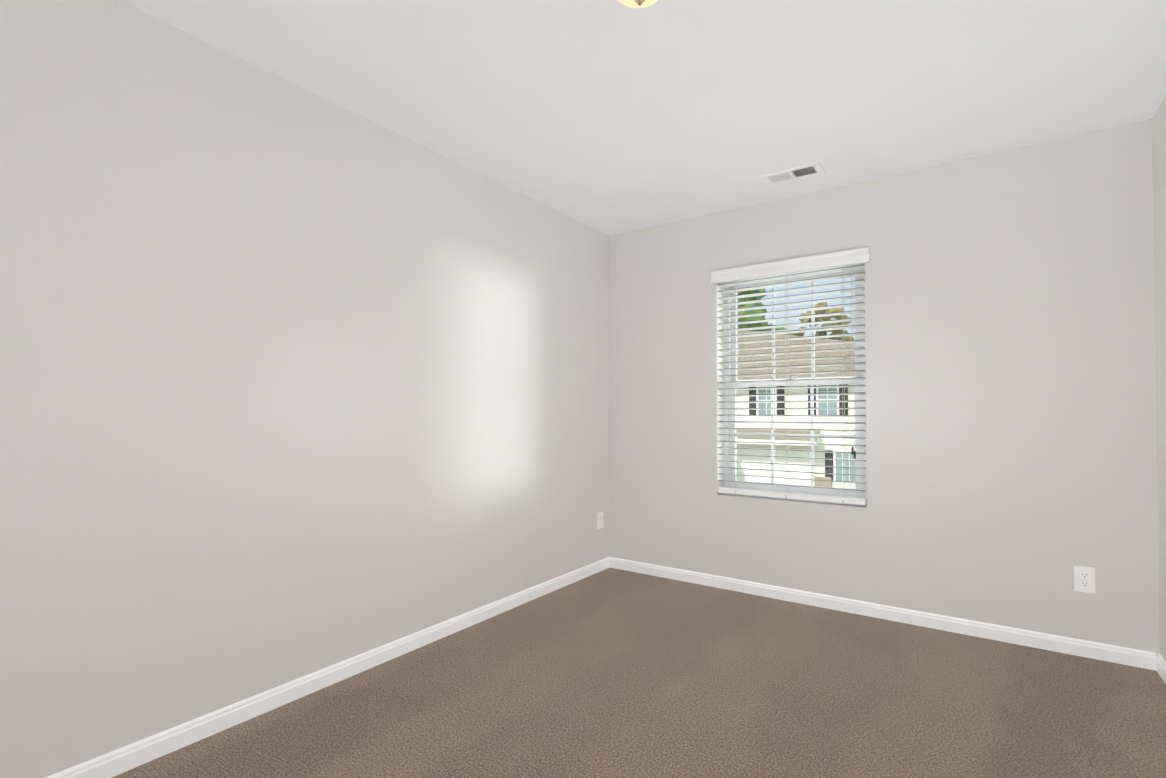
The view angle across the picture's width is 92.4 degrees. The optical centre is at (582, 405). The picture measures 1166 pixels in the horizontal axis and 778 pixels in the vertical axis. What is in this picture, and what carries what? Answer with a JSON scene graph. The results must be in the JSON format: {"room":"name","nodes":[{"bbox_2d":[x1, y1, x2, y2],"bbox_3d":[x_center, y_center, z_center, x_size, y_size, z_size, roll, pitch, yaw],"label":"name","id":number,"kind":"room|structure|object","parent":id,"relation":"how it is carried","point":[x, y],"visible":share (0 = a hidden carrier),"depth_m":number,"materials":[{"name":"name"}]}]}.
{"room":"empty bedroom","nodes":[
{"label":"empty bedroom","id":0,"kind":"room"},
{"bbox_2d":[0,0,608,777],"bbox_3d":[-1.099,-0.055,2.461,0.200,2.440,4.600,-1,-1,35],"label":"wall","id":1,"kind":"structure","parent":0,"point":[296,382],"depth_m":2.06,"materials":[{"name":"beige paint"}]},
{"bbox_2d":[45,557,609,777],"bbox_3d":[-1.012,1.127,2.383,0.014,0.074,4.200,-1,-1,35],"label":"baseboard","id":2,"kind":"structure","parent":1,"relation":"attached to","point":[111,764],"depth_m":2.18,"materials":[{"name":"white wood"}]},
{"bbox_2d":[597,512,602,529],"bbox_3d":[0.127,0.828,4.008,0.007,0.118,0.073,-1,-1,35],"label":"electrical outlet","id":3,"kind":"object","parent":1,"relation":"attached to","point":[599,520],"visible":1,"depth_m":4.00,"materials":[{"name":"white plastic"}]},
{"bbox_2d":[112,568,1165,777],"bbox_3d":[0.153,1.213,1.561,3.264,0.120,4.600,-1,-1,35],"label":"floor","id":4,"kind":"structure","parent":0,"point":[612,673],"depth_m":2.16,"materials":[{"name":"carpet"}]},
{"bbox_2d":[119,0,1165,235],"bbox_3d":[0.153,-1.347,1.595,3.264,0.120,4.600,-1,-1,35],"label":"ceiling","id":5,"kind":"structure","parent":0,"point":[610,117],"depth_m":2.20,"materials":[{"name":"white paint"}]},
{"bbox_2d":[618,0,657,7],"bbox_3d":[0.160,-1.208,1.580,0.277,0.159,0.277,-1,-1,35],"label":"flush-mount ceiling light","id":6,"kind":"object","parent":5,"relation":"attached to","point":[637,3],"visible":1,"depth_m":1.60,"materials":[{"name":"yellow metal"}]},
{"bbox_2d":[760,162,824,185],"bbox_3d":[1.148,-1.262,3.062,0.305,0.010,0.150,-1,-1,35],"label":"ceiling vent","id":7,"kind":"object","parent":5,"relation":"in","point":[799,172],"visible":1,"depth_m":3.05,"materials":[{"name":"white metal"}]},
{"bbox_2d":[609,119,1159,655],"bbox_3d":[1.421,-0.043,3.376,2.864,2.440,0.200,-1,-1,35],"label":"wall","id":8,"kind":"structure","parent":0,"point":[1011,383],"depth_m":2.90,"materials":[{"name":"beige paint"}]},
{"bbox_2d":[723,264,865,498],"bbox_3d":[1.313,-0.139,3.509,0.875,1.435,0.085,-1,-1,35],"label":"window unit","id":9,"kind":"structure","parent":8,"relation":"in","point":[811,490],"depth_m":3.48,"materials":[{"name":"white plastic"}]},
{"bbox_2d":[711,247,869,504],"bbox_3d":[1.238,-0.152,3.403,0.931,1.447,0.093,-1,-1,35],"label":"window blinds","id":10,"kind":"object","parent":9,"relation":"attached to","point":[859,257],"visible":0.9,"depth_m":3.38,"materials":[{"name":"white plastic"}]},
{"bbox_2d":[610,557,1155,670],"bbox_3d":[1.359,1.139,3.272,2.836,0.074,0.014,-1,-1,35],"label":"baseboard","id":11,"kind":"structure","parent":8,"relation":"attached to","point":[1102,651],"depth_m":2.97,"materials":[{"name":"white wood"}]},
{"bbox_2d":[1074,565,1094,593],"bbox_3d":[2.331,0.811,2.595,0.073,0.118,0.007,-1,-1,35],"label":"electrical outlet","id":12,"kind":"object","parent":8,"relation":"attached to","point":[1084,579],"visible":1,"depth_m":2.59,"materials":[{"name":"white plastic"}]},
{"bbox_2d":[1152,97,1165,660],"bbox_3d":[1.405,-0.079,0.695,0.200,2.440,4.600,-1,-1,35],"label":"wall","id":13,"kind":"structure","parent":0,"point":[1159,153],"depth_m":2.40,"materials":[{"name":"beige paint"}]},
{"bbox_2d":[1156,653,1165,683],"bbox_3d":[1.317,1.105,0.741,0.014,0.074,4.200,-1,-1,35],"label":"baseboard","id":14,"kind":"structure","parent":13,"relation":"attached to","point":[1160,665],"depth_m":2.39,"materials":[{"name":"white wood"}]},
{"label":"outside","id":15,"kind":"structure","parent":0,"visible":0},
{"bbox_3d":[16.887,4.791,45.085,120.000,0.300,85.300,-1,-1,35],"label":"lawn","id":16,"kind":"structure","parent":15,"visible":0},
{"bbox_2d":[737,288,792,334],"bbox_3d":[12.073,-3.049,44.339,8.804,15.354,8.972,-1,-1,35],"label":"tree","id":17,"kind":"object","parent":16,"relation":"on","point":[754,311],"depth_m":41.32,"materials":[{"name":"green plant"}]},
{"bbox_2d":[736,330,855,488],"bbox_3d":[11.397,-0.015,29.901,23.400,8.898,11.450,-1,-1,35],"label":"neighbouring house","id":18,"kind":"structure","parent":16,"relation":"on","point":[793,426],"depth_m":26.48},
{"bbox_2d":[792,302,853,340],"bbox_3d":[21.048,-2.296,50.028,6.402,14.002,6.634,-1,-1,35],"label":"tree","id":19,"kind":"object","parent":16,"relation":"on","point":[836,317],"depth_m":49.39,"materials":[{"name":"plant"}]}
]}

